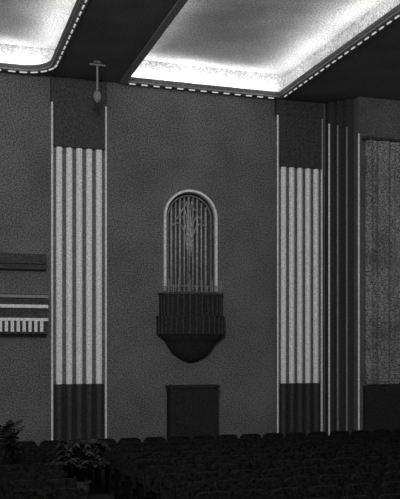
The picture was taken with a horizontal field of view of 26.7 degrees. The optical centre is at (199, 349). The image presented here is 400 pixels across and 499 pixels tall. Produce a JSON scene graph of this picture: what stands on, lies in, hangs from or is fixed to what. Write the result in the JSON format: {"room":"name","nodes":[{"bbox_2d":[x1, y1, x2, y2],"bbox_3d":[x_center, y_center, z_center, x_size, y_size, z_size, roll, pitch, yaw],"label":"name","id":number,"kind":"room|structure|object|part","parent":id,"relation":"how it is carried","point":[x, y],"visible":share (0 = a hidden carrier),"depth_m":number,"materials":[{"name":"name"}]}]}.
{"room":"theater auditorium","nodes":[
{"label":"theater auditorium","id":0,"kind":"room"},
{"bbox_2d":[67,470,136,498],"bbox_3d":[2.547,3.100,14.812,34.000,0.200,22.600,0,0,-18],"label":"floor","id":1,"kind":"structure","parent":0,"point":[95,492],"depth_m":17.94,"materials":[{"name":"carpet"}]},
{"bbox_2d":[0,420,24,464],"bbox_3d":[-3.927,2.194,16.498,0.987,1.612,0.983,0,0,-18],"label":"potted palm","id":2,"kind":"object","parent":1,"relation":"on","point":[8,447],"visible":0.77,"depth_m":16.34,"materials":[{"name":"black plant"}]},
{"bbox_2d":[0,463,58,480],"bbox_3d":[-4.869,2.520,14.663,4.850,0.960,0.500,0,0,-18],"label":"seats","id":3,"kind":"object","parent":1,"relation":"on","point":[33,469],"visible":0.16,"depth_m":15.01,"materials":[{"name":"fabric"}]},
{"bbox_2d":[0,470,66,493],"bbox_3d":[-4.576,2.520,13.759,4.850,0.960,0.500,0,0,-18],"label":"seats","id":4,"kind":"object","parent":1,"relation":"on","point":[41,476],"visible":0.39,"depth_m":14.09,"materials":[{"name":"fabric"}]},
{"bbox_2d":[3,478,76,498],"bbox_3d":[-4.282,2.520,12.856,4.850,0.960,0.500,0,0,-18],"label":"seats","id":5,"kind":"object","parent":1,"relation":"on","point":[49,485],"visible":0.47,"depth_m":13.19,"materials":[{"name":"fabric"}]},
{"bbox_2d":[0,487,87,498],"bbox_3d":[-3.989,2.520,11.952,4.850,0.960,0.500,0,0,-18],"label":"seats","id":6,"kind":"object","parent":1,"relation":"on","point":[77,492],"visible":1,"depth_m":12.30,"materials":[{"name":"fabric"}]},
{"bbox_2d":[51,438,110,493],"bbox_3d":[-2.402,2.385,16.932,1.226,1.229,1.225,0,0,-18],"label":"potted fern","id":7,"kind":"object","parent":1,"relation":"on","point":[81,462],"visible":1,"depth_m":16.72,"materials":[{"name":"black plant"}]},
{"bbox_2d":[75,479,91,493],"bbox_3d":[-2.401,2.820,16.937,0.440,0.360,0.440,0,0,-18],"label":"pot","id":8,"kind":"object","parent":7,"relation":"attached to","point":[85,484],"depth_m":16.82,"materials":[{"name":"grey ceramic"}]},
{"bbox_2d":[165,384,219,440],"bbox_3d":[-0.215,2.020,24.900,1.680,1.960,0.495,0,0,-18],"label":"door","id":9,"kind":"structure","parent":1,"relation":"on","point":[192,410],"depth_m":24.69,"materials":[{"name":"black wood"}]},
{"bbox_2d":[1,429,399,480],"bbox_3d":[-1.403,2.520,19.785,14.450,0.960,0.500,0,0,-18],"label":"seats","id":10,"kind":"object","parent":1,"relation":"on","point":[178,439],"visible":0.16,"depth_m":20.06,"materials":[{"name":"fabric"}]},
{"bbox_2d":[9,433,399,487],"bbox_3d":[-1.109,2.520,18.881,14.450,0.960,0.500,0,0,-18],"label":"seats","id":11,"kind":"object","parent":1,"relation":"on","point":[30,455],"visible":0.2,"depth_m":18.60,"materials":[{"name":"fabric"}]},
{"bbox_2d":[105,438,399,494],"bbox_3d":[2.057,2.520,18.911,8.450,0.960,0.500,0,0,-18],"label":"seats","id":12,"kind":"object","parent":1,"relation":"on","point":[116,453],"visible":0.26,"depth_m":18.14,"materials":[{"name":"fabric"}]},
{"bbox_2d":[113,443,399,498],"bbox_3d":[2.350,2.520,18.008,8.450,0.960,0.500,0,0,-18],"label":"seats","id":13,"kind":"object","parent":1,"relation":"on","point":[127,459],"visible":0.29,"depth_m":17.14,"materials":[{"name":"fabric"}]},
{"bbox_2d":[124,448,399,498],"bbox_3d":[2.644,2.520,17.104,8.450,0.960,0.500,0,0,-18],"label":"seats","id":14,"kind":"object","parent":1,"relation":"on","point":[139,466],"visible":0.27,"depth_m":16.21,"materials":[{"name":"fabric"}]},
{"bbox_2d":[136,455,399,498],"bbox_3d":[2.938,2.520,16.201,8.450,0.960,0.500,0,0,-18],"label":"seats","id":15,"kind":"object","parent":1,"relation":"on","point":[152,474],"visible":0.33,"depth_m":15.27,"materials":[{"name":"fabric"}]},
{"bbox_2d":[149,462,399,498],"bbox_3d":[3.231,2.520,15.297,8.450,0.960,0.500,0,0,-18],"label":"seats","id":16,"kind":"object","parent":1,"relation":"on","point":[168,482],"visible":0.34,"depth_m":14.32,"materials":[{"name":"fabric"}]},
{"bbox_2d":[164,471,399,498],"bbox_3d":[3.525,2.520,14.394,8.450,0.960,0.500,0,0,-18],"label":"seats","id":17,"kind":"object","parent":1,"relation":"on","point":[183,490],"visible":0.43,"depth_m":13.39,"materials":[{"name":"fabric"}]},
{"bbox_2d":[194,481,399,498],"bbox_3d":[3.818,2.520,13.490,8.450,0.960,0.500,0,0,-18],"label":"seats","id":18,"kind":"object","parent":1,"relation":"on","point":[369,489],"visible":0.77,"depth_m":12.55,"materials":[{"name":"fabric"}]},
{"bbox_2d":[325,96,399,434],"bbox_3d":[8.911,-2.370,27.458,10.080,10.740,1.280,0,0,-18],"label":"proscenium","id":19,"kind":"object","parent":1,"relation":"on","point":[362,134],"visible":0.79,"depth_m":25.90,"materials":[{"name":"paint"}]},
{"bbox_2d":[365,140,399,383],"bbox_3d":[8.755,-2.675,26.839,7.800,7.450,0.109,0,0,-18],"label":"stage curtain","id":20,"kind":"object","parent":19,"relation":"hanging from","point":[382,157],"depth_m":25.81,"materials":[{"name":"grey fabric"}]},
{"bbox_2d":[0,71,324,445],"bbox_3d":[-0.852,-2.875,25.274,34.000,11.750,0.600,0,0,-18],"label":"wall","id":21,"kind":"structure","parent":0,"point":[162,143],"depth_m":24.78,"materials":[{"name":"paint"}]},
{"bbox_2d":[0,253,47,333],"bbox_3d":[-10.100,-1.565,21.733,12.220,2.230,0.420,0,0,-18],"label":"balcony","id":22,"kind":"object","parent":21,"relation":"attached to","point":[19,313],"visible":1,"depth_m":23.30,"materials":[{"name":"grey paint"}]},
{"bbox_3d":[-10.103,-2.425,21.710,12.200,0.050,0.060,0,0,-18],"label":"moulding","id":23,"kind":"part","parent":22,"relation":"part of","materials":[{"name":"grey paint"}]},
{"bbox_3d":[-10.046,-1.205,21.566,12.220,0.090,0.070,0,0,-18],"label":"rail","id":24,"kind":"part","parent":22,"relation":"part of","materials":[{"name":"white paint"}]},
{"bbox_3d":[-10.046,-0.840,21.566,12.220,0.080,0.070,0,0,-18],"label":"rail","id":25,"kind":"part","parent":22,"relation":"part of","materials":[{"name":"white"}]},
{"bbox_2d":[50,77,106,440],"bbox_3d":[-3.442,-2.345,23.959,1.600,10.690,0.300,0,0,-18],"label":"fluted pilaster","id":26,"kind":"object","parent":21,"relation":"attached to","point":[78,122],"visible":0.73,"depth_m":23.87,"materials":[{"name":"paint"}]},
{"bbox_2d":[163,190,217,291],"bbox_3d":[-0.349,-3.260,25.311,1.660,3.020,0.560,0,0,-18],"label":"arched niche","id":27,"kind":"object","parent":21,"relation":"in","point":[186,218],"visible":0.96,"depth_m":25.32,"materials":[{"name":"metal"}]},
{"bbox_2d":[157,278,224,362],"bbox_3d":[-0.191,-0.850,24.826,2.084,2.460,0.659,0,0,-18],"label":"balconette","id":28,"kind":"object","parent":21,"relation":"attached to","point":[190,324],"visible":1,"depth_m":24.61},
{"bbox_3d":[-0.194,-1.650,24.836,2.000,0.060,0.640,0,0,-18],"label":"handrail","id":29,"kind":"part","parent":28,"relation":"part of","materials":[{"name":"black metal"}]},
{"bbox_3d":[-0.197,-1.880,24.845,1.896,0.400,0.591,0,0,-18],"label":"railing","id":30,"kind":"part","parent":28,"relation":"part of","materials":[{"name":"grey metal"}]},
{"bbox_2d":[275,99,322,436],"bbox_3d":[3.087,-2.345,26.080,1.550,10.690,0.300,0,0,-18],"label":"fluted pilaster","id":31,"kind":"object","parent":21,"relation":"attached to","point":[298,125],"visible":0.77,"depth_m":25.99,"materials":[{"name":"paint"}]},
{"bbox_2d":[0,0,399,103],"bbox_3d":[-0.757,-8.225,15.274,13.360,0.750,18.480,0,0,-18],"label":"ceiling","id":32,"kind":"structure","parent":0,"point":[267,45],"depth_m":22.83,"materials":[{"name":"white paint"}]},
{"bbox_2d":[89,61,104,102],"bbox_3d":[-2.766,-7.205,22.654,0.387,1.090,0.280,0,0,16],"label":"pendant lamp","id":33,"kind":"object","parent":32,"relation":"hanging from","point":[97,95],"visible":1,"depth_m":22.61,"materials":[{"name":"grey metal"}]},
{"bbox_3d":[-2.766,-7.350,22.654,0.387,0.800,0.280,0,0,16],"label":"rod and rose","id":34,"kind":"part","parent":33,"relation":"part of","materials":[{"name":"grey metal"}]},
{"bbox_3d":[-2.766,-6.820,22.654,0.200,0.320,0.195,0,0,-18],"label":"lamp shade","id":35,"kind":"part","parent":33,"relation":"part of","materials":[{"name":"grey glass"}]},
{"bbox_2d":[0,0,399,98],"bbox_3d":[-0.708,-7.724,15.447,12.600,0.049,17.820,0,0,-18],"label":"trim","id":36,"kind":"structure","parent":32,"relation":"attached to","point":[179,5],"depth_m":21.94,"materials":[{"name":"grey paint"}]}
]}

